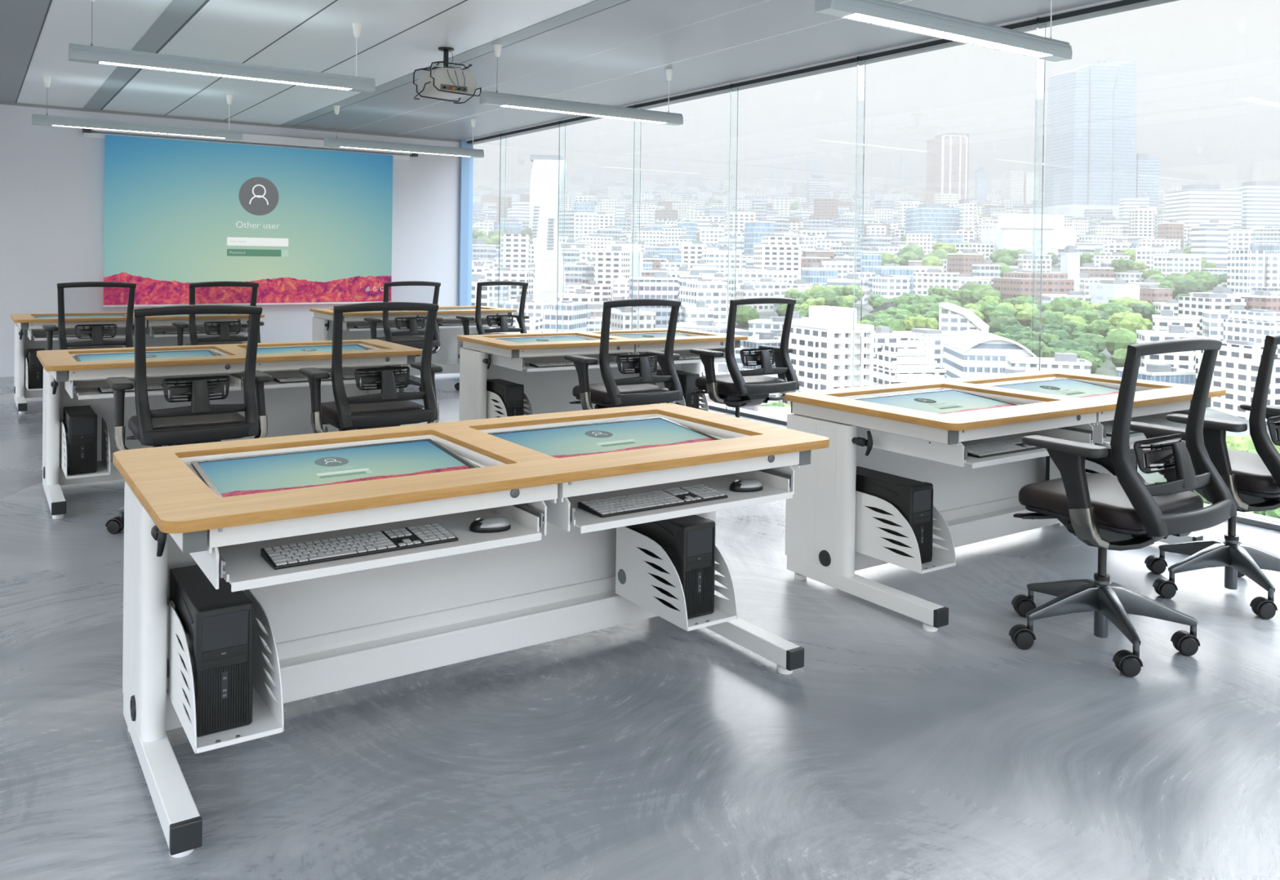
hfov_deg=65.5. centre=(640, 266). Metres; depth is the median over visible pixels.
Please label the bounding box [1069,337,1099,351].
tree
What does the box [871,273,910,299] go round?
building
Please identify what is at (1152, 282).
building
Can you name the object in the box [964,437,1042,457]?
keyboard
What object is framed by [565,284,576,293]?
building
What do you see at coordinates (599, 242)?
building
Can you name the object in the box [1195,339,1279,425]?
flats
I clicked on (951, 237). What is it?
building
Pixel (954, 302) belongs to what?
tree
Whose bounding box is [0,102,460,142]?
trim
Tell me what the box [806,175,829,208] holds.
tower
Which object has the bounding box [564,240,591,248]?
building
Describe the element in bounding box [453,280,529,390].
office chair
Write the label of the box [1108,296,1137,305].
tree
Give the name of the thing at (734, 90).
window
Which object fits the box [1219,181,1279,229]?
long office
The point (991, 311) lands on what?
tree
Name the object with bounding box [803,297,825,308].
tree
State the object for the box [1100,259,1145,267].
building
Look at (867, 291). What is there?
building
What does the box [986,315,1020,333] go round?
tree
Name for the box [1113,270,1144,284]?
building
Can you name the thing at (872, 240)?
building
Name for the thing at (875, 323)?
tree
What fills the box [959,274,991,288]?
building
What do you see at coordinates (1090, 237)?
building
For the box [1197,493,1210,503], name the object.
tree
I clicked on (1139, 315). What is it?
tree
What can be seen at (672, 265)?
building
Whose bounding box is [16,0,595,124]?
ceiling
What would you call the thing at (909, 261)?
building
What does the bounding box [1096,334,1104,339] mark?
tree
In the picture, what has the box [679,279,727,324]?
block
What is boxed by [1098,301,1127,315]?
tree
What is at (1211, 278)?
tree
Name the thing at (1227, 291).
building
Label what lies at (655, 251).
building
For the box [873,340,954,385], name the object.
building
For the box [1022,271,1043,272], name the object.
plant
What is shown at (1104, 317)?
tree
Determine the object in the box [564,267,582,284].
building
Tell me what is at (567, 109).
diffuser
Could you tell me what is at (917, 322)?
tree
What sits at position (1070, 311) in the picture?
tree
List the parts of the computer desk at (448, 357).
plate, plate, leg, rail, clamp knob, modesty panel, cheek plate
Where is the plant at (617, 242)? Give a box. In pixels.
[615,241,626,244]
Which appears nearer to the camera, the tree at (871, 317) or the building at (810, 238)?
the tree at (871, 317)
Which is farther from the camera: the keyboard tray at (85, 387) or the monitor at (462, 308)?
the monitor at (462, 308)
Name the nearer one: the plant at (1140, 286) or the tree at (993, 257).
the plant at (1140, 286)
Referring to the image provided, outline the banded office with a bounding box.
[1164,184,1242,234]
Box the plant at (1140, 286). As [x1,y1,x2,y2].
[1139,284,1158,288]
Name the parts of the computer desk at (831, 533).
plate, leg, plate, clamp knob, rail, cheek plate, cheek plate, modesty panel, cheek plate, cheek plate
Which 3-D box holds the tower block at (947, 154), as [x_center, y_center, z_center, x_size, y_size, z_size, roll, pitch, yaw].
[410.025,-122.149,1327.008,43.440,109.093,40.800,1,1,-14]
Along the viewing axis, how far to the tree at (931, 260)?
575.89 m
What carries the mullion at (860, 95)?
attached to the trim at (1246, 517)
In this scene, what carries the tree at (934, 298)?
on the ground
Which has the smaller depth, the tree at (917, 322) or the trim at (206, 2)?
the trim at (206, 2)
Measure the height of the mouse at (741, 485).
0.034 m
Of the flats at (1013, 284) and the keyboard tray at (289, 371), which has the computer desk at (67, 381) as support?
the keyboard tray at (289, 371)
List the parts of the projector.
port panel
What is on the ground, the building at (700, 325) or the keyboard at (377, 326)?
the building at (700, 325)
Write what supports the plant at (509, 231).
on the flats at (517, 244)
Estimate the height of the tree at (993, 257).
16.734 m
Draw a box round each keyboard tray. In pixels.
[27,328,133,341]
[64,373,244,399]
[145,324,248,337]
[189,500,546,591]
[263,364,403,388]
[331,319,426,331]
[426,318,497,328]
[493,352,630,372]
[543,465,794,533]
[630,348,725,364]
[869,423,1094,468]
[1091,408,1189,444]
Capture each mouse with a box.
[469,516,511,533]
[729,479,762,492]
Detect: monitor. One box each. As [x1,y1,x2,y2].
[32,314,126,318]
[71,349,218,361]
[160,314,217,315]
[186,438,479,497]
[245,344,368,354]
[438,307,475,310]
[488,416,719,457]
[495,335,590,342]
[609,332,689,338]
[850,389,1017,413]
[987,377,1119,397]
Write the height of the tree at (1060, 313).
12.874 m
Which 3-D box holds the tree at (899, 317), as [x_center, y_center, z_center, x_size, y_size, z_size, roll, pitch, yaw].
[100.096,25.181,380.789,12.113,14.335,12.087,1,0,13]
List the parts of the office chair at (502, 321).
arm post, seat, frame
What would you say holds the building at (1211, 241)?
on the ground
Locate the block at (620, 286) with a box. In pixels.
[612,274,629,300]
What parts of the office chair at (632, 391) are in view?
lever, arm post, tension knob, seat, frame, arm post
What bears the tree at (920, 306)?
on the ground
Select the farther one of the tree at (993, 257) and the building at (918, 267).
the tree at (993, 257)
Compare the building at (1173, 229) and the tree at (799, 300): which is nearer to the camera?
the tree at (799, 300)
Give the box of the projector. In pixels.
[413,47,481,103]
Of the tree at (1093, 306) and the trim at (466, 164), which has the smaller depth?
the trim at (466, 164)
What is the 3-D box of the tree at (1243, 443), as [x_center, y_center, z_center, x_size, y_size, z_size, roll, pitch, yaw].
[134.599,43.286,220.139,11.014,12.091,10.217,1,0,-3]
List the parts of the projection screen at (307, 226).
roller casing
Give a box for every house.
[902,328,953,368]
[938,302,989,333]
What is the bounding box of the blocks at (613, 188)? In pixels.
[472,169,1279,465]
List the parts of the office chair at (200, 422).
arm post, leg, lever, seat, frame, arm post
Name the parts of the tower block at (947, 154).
crown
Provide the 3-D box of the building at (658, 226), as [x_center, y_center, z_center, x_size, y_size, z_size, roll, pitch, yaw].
[15.971,-26.527,841.985,23.138,22.248,16.935,1,0,9]
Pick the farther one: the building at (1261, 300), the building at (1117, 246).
the building at (1117, 246)
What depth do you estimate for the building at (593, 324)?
400.18 m
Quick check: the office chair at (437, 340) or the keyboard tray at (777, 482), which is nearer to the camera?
the keyboard tray at (777, 482)
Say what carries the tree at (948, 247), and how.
on the ground
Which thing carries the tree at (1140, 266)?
on the ground
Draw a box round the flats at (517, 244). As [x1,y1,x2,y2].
[504,228,529,271]
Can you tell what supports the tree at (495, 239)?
on the ground
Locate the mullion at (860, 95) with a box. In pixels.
[852,56,865,386]
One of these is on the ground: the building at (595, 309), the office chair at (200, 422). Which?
the building at (595, 309)
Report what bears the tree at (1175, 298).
on the ground
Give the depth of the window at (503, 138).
12.44 m
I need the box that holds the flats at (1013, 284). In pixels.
[993,271,1074,303]
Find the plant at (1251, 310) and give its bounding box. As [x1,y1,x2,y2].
[1249,308,1271,312]
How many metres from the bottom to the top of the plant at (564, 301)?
0.853 m
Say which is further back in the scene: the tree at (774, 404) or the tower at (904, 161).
the tower at (904, 161)
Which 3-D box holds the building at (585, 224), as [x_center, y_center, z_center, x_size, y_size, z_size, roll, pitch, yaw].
[-43.400,-26.352,781.114,16.775,34.966,14.154,1,0,5]
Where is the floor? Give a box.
[0,373,1279,879]
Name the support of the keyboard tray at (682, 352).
on the computer desk at (482, 357)
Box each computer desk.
[10,311,264,413]
[36,338,422,519]
[112,403,829,857]
[310,306,517,375]
[457,328,747,421]
[784,369,1226,631]
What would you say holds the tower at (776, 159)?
on the ground
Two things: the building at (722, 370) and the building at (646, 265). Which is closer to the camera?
the building at (722, 370)
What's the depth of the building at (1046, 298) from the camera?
445.99 m
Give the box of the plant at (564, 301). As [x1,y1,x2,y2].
[563,300,573,303]
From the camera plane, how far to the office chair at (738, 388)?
6.49 m
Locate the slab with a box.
[954,199,975,230]
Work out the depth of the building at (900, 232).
868.11 m
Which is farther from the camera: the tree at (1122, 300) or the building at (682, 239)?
the building at (682, 239)
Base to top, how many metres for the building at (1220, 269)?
16.000 m
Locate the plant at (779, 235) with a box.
[771,234,783,236]
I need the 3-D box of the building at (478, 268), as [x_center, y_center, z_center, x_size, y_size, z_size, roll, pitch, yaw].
[-92.547,7.221,543.688,19.182,18.847,11.574,1,0,-8]
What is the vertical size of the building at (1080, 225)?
24.385 m
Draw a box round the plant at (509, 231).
[506,228,520,234]
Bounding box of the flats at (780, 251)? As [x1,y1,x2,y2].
[753,234,800,279]
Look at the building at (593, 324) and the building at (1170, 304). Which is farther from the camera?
the building at (1170, 304)
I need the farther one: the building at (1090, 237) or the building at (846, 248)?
the building at (1090, 237)
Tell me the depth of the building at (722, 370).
277.60 m
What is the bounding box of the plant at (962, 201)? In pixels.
[959,199,969,204]
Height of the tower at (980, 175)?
63.701 m
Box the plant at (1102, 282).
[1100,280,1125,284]
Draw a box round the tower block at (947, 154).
[925,133,968,203]
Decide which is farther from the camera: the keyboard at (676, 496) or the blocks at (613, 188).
the blocks at (613, 188)
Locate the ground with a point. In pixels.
(1108, 368)
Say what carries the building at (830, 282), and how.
on the ground
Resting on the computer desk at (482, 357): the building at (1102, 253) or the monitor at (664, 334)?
the monitor at (664, 334)
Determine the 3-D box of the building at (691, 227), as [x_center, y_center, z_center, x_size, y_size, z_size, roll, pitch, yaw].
[39.194,-27.509,840.589,14.238,24.511,12.442,1,1,18]
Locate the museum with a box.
[980,214,1075,255]
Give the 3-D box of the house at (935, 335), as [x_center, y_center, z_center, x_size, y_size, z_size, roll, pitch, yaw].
[100.256,29.761,348.070,12.222,15.799,18.000,1,1,-20]
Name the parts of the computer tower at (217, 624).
panel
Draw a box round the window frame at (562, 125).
[556,120,565,332]
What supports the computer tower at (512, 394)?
on the computer desk at (482, 357)
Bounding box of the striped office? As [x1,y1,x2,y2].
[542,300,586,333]
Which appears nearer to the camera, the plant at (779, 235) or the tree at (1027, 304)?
the tree at (1027, 304)
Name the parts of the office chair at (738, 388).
lever, arm post, hinge plate, arm, seat, frame, arm, arm post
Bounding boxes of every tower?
[26,348,44,388]
[63,405,97,475]
[169,564,253,736]
[486,378,524,417]
[626,514,715,618]
[656,369,699,408]
[771,152,782,186]
[806,154,824,188]
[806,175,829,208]
[855,466,933,564]
[898,154,911,186]
[974,166,987,200]
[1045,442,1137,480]
[1060,247,1079,291]
[1136,153,1159,213]
[1226,250,1279,293]
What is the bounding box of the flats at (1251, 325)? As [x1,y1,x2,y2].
[1222,308,1279,359]
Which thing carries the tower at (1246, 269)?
on the ground
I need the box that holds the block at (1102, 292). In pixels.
[1089,280,1139,304]
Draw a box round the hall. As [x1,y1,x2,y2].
[942,329,1031,377]
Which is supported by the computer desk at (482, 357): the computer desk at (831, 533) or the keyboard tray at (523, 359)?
the keyboard tray at (523, 359)
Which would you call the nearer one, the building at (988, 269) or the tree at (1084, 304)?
the tree at (1084, 304)
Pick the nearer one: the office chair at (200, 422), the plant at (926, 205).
the office chair at (200, 422)
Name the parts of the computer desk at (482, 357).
plate, plate, leg, clamp knob, rail, cheek plate, cheek plate, modesty panel, cheek plate, leg, cheek plate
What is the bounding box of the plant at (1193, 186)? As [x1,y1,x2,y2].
[1181,184,1220,190]
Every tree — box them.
[472,228,486,236]
[472,231,479,239]
[489,235,498,244]
[520,227,532,235]
[761,402,784,406]
[775,303,807,317]
[779,297,804,304]
[783,403,791,407]
[784,288,799,297]
[786,290,813,301]
[800,303,808,311]
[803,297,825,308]
[805,284,826,297]
[813,288,843,306]
[823,284,839,289]
[832,285,853,296]
[835,299,853,307]
[840,294,853,301]
[846,284,864,297]
[861,313,877,321]
[861,320,879,328]
[868,293,883,305]
[871,297,890,309]
[873,310,884,314]
[873,312,890,320]
[874,317,906,331]
[875,316,886,321]
[881,251,900,266]
[882,306,914,316]
[886,314,907,319]
[890,293,916,306]
[896,303,919,314]
[897,253,914,266]
[901,292,919,299]
[903,315,938,331]
[909,293,944,304]
[909,302,928,315]
[913,313,924,316]
[921,255,942,266]
[923,310,939,323]
[924,301,944,313]
[927,286,952,296]
[932,241,957,253]
[934,248,948,253]
[937,253,947,258]
[942,295,951,299]
[943,298,963,307]
[950,288,981,306]
[963,303,982,308]
[966,307,984,320]
[967,306,981,310]
[973,301,991,306]
[978,295,1000,305]
[979,302,1017,323]
[982,308,1014,322]
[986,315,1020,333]
[989,248,1018,262]
[990,332,1008,337]
[996,255,1017,266]
[999,302,1017,317]
[1000,297,1026,306]
[1001,324,1030,334]
[1005,333,1031,342]
[1013,302,1031,326]
[1014,329,1051,344]
[1015,295,1031,299]
[1015,305,1031,326]
[1016,338,1054,351]
[1023,298,1043,311]
[1029,312,1062,329]
[1040,296,1082,311]
[1040,323,1071,334]
[1040,328,1071,340]
[1040,349,1052,357]
[1042,309,1066,320]
[1045,338,1071,346]
[1047,333,1059,341]
[1047,339,1081,350]
[1048,347,1097,363]
[1062,306,1086,315]
[1062,314,1087,324]
[1062,320,1075,335]
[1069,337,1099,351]
[1070,322,1099,336]
[1070,331,1106,352]
[1071,309,1102,324]
[1073,322,1099,334]
[1073,345,1106,362]
[1076,355,1097,373]
[1080,253,1093,266]
[1080,299,1091,307]
[1082,350,1102,368]
[1084,302,1105,310]
[1085,308,1098,311]
[1091,319,1116,337]
[1096,310,1108,315]
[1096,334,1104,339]
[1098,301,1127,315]
[1100,313,1111,319]
[1106,328,1127,334]
[1107,311,1147,333]
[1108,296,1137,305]
[1111,257,1134,272]
[1112,311,1148,330]
[1119,248,1135,261]
[1124,298,1152,306]
[1124,306,1135,313]
[1127,303,1159,322]
[1133,261,1146,272]
[1142,268,1164,279]
[1143,318,1152,330]
[1158,280,1176,297]
[1172,278,1205,298]
[1173,293,1190,302]
[1183,247,1191,253]
[1183,270,1210,279]
[1190,278,1209,291]
[1196,273,1217,290]
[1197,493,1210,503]
[1201,258,1207,264]
[1201,262,1215,268]
[1217,273,1226,284]
[1226,435,1279,453]
[1246,449,1257,453]
[1248,434,1279,449]
[1253,507,1279,518]
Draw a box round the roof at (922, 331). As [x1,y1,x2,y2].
[911,328,942,333]
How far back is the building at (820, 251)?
638.39 m
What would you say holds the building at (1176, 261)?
on the ground
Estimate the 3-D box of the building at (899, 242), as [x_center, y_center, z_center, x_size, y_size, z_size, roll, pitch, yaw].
[205.215,-15.630,785.672,23.067,12.562,11.382,1,1,-24]
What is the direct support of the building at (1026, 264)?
on the ground
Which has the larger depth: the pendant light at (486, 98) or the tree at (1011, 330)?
the tree at (1011, 330)
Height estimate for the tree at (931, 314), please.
12.503 m
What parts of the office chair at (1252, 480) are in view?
leg, leg, tension knob, arm post, seat, leg, hinge plate, leg, arm, frame, arm post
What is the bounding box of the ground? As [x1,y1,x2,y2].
[473,165,1279,483]
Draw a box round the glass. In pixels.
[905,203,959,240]
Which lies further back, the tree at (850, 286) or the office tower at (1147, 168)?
the office tower at (1147, 168)
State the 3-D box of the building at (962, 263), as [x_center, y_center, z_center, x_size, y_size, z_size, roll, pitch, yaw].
[193.630,0.336,594.737,14.425,21.646,15.068,1,1,-20]
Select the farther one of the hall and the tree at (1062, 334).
the tree at (1062, 334)
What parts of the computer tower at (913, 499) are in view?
panel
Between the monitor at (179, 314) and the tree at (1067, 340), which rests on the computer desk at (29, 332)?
the monitor at (179, 314)
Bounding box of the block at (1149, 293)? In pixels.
[1139,284,1172,305]
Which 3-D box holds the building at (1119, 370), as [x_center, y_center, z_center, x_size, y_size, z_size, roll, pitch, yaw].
[157.358,36.163,301.765,19.524,12.945,14.231,1,1,-17]
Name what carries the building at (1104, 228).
on the ground
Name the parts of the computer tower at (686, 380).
panel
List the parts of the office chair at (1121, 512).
lever, leg, leg, arm post, tension knob, seat, hinge plate, leg, leg, arm, leg, arm post, frame, arm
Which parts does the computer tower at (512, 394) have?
panel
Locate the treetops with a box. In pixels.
[472,185,1195,367]
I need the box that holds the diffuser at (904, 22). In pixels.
[848,13,1048,54]
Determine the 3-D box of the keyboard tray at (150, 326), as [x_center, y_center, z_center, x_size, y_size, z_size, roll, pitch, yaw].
[-4.033,0.563,9.027,0.824,0.094,0.472,0,1,-34]
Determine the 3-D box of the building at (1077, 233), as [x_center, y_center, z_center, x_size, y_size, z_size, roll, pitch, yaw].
[318.323,-16.924,751.973,21.300,22.381,14.597,1,0,6]
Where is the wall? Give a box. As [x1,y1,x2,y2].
[0,104,459,377]
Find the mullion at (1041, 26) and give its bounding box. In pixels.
[1031,17,1045,371]
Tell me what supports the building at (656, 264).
on the ground
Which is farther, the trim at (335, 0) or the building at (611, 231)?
the building at (611, 231)
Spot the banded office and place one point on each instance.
(1193, 205)
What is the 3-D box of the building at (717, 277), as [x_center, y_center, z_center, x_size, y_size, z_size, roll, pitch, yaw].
[35.008,15.174,444.960,12.648,24.148,10.771,1,1,23]
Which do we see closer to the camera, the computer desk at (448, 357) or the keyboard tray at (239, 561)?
the keyboard tray at (239, 561)
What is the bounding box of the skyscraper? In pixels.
[1029,57,1156,218]
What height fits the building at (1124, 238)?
14.379 m
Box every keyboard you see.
[53,333,110,337]
[97,383,186,393]
[163,329,216,334]
[260,522,457,569]
[274,373,355,383]
[354,324,401,328]
[438,322,483,325]
[528,360,597,367]
[577,484,728,517]
[648,355,700,360]
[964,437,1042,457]
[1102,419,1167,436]
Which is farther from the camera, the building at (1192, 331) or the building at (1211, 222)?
the building at (1211, 222)
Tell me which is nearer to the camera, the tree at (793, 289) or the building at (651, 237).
the tree at (793, 289)
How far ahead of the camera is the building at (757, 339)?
313.87 m
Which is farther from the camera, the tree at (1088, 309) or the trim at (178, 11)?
the tree at (1088, 309)
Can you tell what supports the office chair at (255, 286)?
on the floor
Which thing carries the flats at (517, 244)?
on the ground
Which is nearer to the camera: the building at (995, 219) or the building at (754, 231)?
the building at (754, 231)
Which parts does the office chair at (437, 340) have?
arm post, seat, frame, leg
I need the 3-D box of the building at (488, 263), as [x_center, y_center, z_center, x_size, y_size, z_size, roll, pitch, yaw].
[-101.661,1.632,617.719,16.877,14.122,14.218,1,0,12]
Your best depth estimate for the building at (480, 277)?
512.96 m
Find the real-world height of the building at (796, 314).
12.816 m
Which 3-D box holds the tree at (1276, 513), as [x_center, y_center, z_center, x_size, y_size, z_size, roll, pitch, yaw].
[118.179,47.972,184.742,9.024,9.593,9.043,1,0,-13]
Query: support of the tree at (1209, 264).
on the ground
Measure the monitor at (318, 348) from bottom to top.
0.074 m
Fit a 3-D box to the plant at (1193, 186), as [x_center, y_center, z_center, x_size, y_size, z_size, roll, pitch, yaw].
[505.053,-70.825,897.569,23.366,5.138,20.000,1,0,0]
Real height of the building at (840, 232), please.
23.288 m
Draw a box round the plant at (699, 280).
[697,279,711,281]
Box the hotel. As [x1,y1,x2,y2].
[1000,170,1034,204]
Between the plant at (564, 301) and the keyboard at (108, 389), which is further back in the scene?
the plant at (564, 301)
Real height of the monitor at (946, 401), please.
0.074 m
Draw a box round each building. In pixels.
[471,240,496,262]
[471,257,494,270]
[471,262,489,275]
[471,274,489,306]
[472,226,487,235]
[478,275,484,280]
[484,267,533,300]
[492,258,535,279]
[497,296,555,318]
[510,294,546,301]
[528,244,534,262]
[529,155,566,302]
[563,288,592,303]
[564,210,579,239]
[564,235,568,243]
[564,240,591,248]
[564,244,580,264]
[564,262,594,284]
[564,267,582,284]
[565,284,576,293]
[573,210,597,243]
[575,258,594,265]
[576,244,596,261]
[577,234,612,250]
[581,280,608,303]
[586,303,619,325]
[586,311,611,331]
[594,246,631,298]
[597,212,614,228]
[597,226,622,240]
[599,296,622,311]
[610,306,656,330]
[612,237,624,243]
[629,271,678,328]
[631,227,663,246]
[640,241,653,254]
[641,267,669,276]
[643,254,666,270]
[643,261,653,270]
[644,222,675,231]
[644,244,679,258]
[658,251,680,262]
[660,259,688,271]
[662,226,686,244]
[662,266,689,300]
[664,235,692,245]
[667,320,727,333]
[677,219,697,244]
[680,240,706,270]
[680,270,714,288]
[681,301,714,322]
[691,259,716,275]
[699,224,724,244]
[701,246,742,271]
[702,273,736,295]
[702,362,778,404]
[717,235,744,255]
[724,230,744,239]
[724,266,766,286]
[726,208,755,232]
[735,284,774,311]
[742,253,753,268]
[742,278,787,297]
[742,332,781,368]
[743,217,774,255]
[745,258,753,266]
[747,316,794,336]
[751,329,782,337]
[764,266,798,284]
[766,217,789,232]
[769,311,808,319]
[774,231,798,236]
[780,306,874,404]
[786,279,822,290]
[792,227,827,236]
[799,234,825,250]
[799,283,819,292]
[800,254,830,275]
[801,262,838,286]
[802,247,835,261]
[815,235,851,250]
[821,257,853,279]
[826,274,868,288]
[828,225,854,245]
[830,242,866,256]
[835,253,853,261]
[847,269,875,278]
[850,284,870,304]
[862,235,891,246]
[862,247,882,272]
[866,223,886,235]
[866,244,904,257]
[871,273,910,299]
[873,326,911,358]
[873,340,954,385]
[875,263,915,293]
[891,239,906,246]
[893,226,905,238]
[897,262,943,272]
[900,242,920,247]
[906,231,933,254]
[907,257,925,263]
[913,268,959,296]
[937,231,963,245]
[946,248,983,276]
[952,240,995,262]
[953,227,974,242]
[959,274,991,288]
[970,368,1025,377]
[972,259,1000,282]
[978,221,997,239]
[983,217,998,223]
[1004,262,1018,271]
[1006,352,1091,373]
[1012,211,1033,214]
[1016,255,1052,272]
[1017,251,1052,259]
[1041,290,1091,312]
[1057,245,1094,268]
[1063,217,1089,233]
[1075,231,1079,242]
[1075,240,1103,252]
[1079,231,1112,252]
[1079,273,1115,282]
[1079,282,1100,295]
[1080,262,1114,278]
[1088,222,1122,235]
[1093,249,1111,255]
[1093,251,1129,267]
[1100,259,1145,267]
[1106,234,1128,242]
[1106,239,1131,252]
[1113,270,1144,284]
[1115,364,1195,385]
[1128,205,1155,236]
[1128,279,1160,285]
[1135,244,1175,271]
[1136,324,1196,369]
[1137,237,1181,249]
[1151,309,1199,336]
[1152,249,1202,276]
[1152,299,1177,315]
[1157,219,1184,249]
[1184,329,1217,339]
[1189,287,1251,298]
[1191,224,1228,267]
[1198,220,1233,229]
[1200,263,1226,286]
[1202,304,1244,341]
[1227,226,1253,250]
[1240,290,1279,312]
[1250,226,1279,244]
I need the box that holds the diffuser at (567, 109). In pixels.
[505,105,630,119]
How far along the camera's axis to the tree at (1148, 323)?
398.81 m
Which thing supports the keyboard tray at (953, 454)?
on the computer desk at (831, 533)
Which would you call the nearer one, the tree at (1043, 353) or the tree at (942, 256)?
the tree at (1043, 353)
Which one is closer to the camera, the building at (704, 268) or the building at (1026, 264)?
the building at (704, 268)
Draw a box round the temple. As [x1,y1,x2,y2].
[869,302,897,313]
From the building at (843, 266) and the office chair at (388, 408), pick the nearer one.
the office chair at (388, 408)
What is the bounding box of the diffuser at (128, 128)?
[52,124,216,137]
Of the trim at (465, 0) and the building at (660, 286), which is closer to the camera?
the trim at (465, 0)
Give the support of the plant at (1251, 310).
on the flats at (1251, 325)
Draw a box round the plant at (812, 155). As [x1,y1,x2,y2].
[809,154,818,157]
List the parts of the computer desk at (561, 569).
plate, plate, leg, clamp knob, holder arm, rail, cheek plate, cheek plate, modesty panel, infill frame, cheek plate, leg, infill frame, cheek plate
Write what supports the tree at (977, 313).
on the ground
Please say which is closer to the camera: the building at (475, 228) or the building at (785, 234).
the building at (785, 234)
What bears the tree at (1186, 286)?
on the ground
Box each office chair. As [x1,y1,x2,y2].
[42,281,136,350]
[105,304,271,533]
[172,281,264,346]
[298,302,442,433]
[364,280,443,392]
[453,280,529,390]
[564,298,683,409]
[689,297,799,417]
[1008,337,1236,677]
[1144,333,1279,619]
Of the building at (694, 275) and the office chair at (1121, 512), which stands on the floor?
the office chair at (1121, 512)
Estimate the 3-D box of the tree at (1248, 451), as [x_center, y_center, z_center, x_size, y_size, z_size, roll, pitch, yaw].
[132.237,44.461,212.281,10.598,11.251,9.831,1,1,31]
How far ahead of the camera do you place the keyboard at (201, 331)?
8.84 m
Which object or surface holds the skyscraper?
on the ground
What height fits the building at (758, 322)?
15.178 m
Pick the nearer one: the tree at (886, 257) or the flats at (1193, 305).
the flats at (1193, 305)
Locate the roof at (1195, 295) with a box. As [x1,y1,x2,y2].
[1192,293,1226,297]
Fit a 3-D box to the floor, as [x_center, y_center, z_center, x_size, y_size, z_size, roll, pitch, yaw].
[-1.877,1.429,4.826,9.140,0.300,15.250,0,1,-34]
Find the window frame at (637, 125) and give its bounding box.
[631,104,641,329]
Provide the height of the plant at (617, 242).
1.204 m
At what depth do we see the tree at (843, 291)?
466.43 m
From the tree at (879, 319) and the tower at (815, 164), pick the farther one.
the tower at (815, 164)
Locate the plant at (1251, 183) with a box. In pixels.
[1241,181,1279,186]
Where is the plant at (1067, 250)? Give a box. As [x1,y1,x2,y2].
[1064,247,1074,253]
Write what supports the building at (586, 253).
on the ground
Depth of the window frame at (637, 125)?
9.95 m
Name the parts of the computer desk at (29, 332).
plate, plate, leg, clamp knob, holder arm, cheek plate, modesty panel, leg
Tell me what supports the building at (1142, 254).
on the ground
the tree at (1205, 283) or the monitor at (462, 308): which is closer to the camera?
the monitor at (462, 308)
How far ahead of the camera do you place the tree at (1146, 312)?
410.37 m
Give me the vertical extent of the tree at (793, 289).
11.346 m
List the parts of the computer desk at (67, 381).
plate, plate, leg, rail, clamp knob, holder arm, cheek plate, cheek plate, modesty panel, cheek plate, leg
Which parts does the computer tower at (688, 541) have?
panel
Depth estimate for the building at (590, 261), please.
590.19 m
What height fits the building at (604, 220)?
30.820 m
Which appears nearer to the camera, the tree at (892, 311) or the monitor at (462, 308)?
the monitor at (462, 308)
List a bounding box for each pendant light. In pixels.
[31,76,242,140]
[68,0,375,93]
[324,105,484,158]
[479,44,683,125]
[814,0,1072,62]
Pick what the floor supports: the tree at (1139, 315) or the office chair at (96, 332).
the office chair at (96, 332)
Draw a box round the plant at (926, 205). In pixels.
[918,203,947,207]
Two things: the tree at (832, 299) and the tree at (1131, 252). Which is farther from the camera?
the tree at (1131, 252)
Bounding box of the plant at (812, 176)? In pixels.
[811,175,822,178]
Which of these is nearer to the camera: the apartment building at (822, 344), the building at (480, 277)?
the apartment building at (822, 344)
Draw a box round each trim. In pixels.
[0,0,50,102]
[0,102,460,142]
[15,0,52,102]
[82,0,205,110]
[100,0,209,110]
[164,0,337,115]
[224,0,467,120]
[280,0,627,126]
[293,0,630,126]
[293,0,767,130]
[348,0,769,130]
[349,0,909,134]
[398,0,912,135]
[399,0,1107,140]
[457,139,473,306]
[465,0,1123,141]
[466,0,1179,144]
[701,401,1279,531]
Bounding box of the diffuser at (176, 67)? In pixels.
[99,62,349,89]
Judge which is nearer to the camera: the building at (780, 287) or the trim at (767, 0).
the trim at (767, 0)
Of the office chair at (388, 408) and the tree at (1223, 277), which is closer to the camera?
the office chair at (388, 408)
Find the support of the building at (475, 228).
on the ground
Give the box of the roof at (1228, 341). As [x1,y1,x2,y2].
[1226,339,1253,345]
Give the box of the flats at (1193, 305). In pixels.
[1177,293,1246,334]
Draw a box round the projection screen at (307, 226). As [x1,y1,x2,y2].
[82,128,417,306]

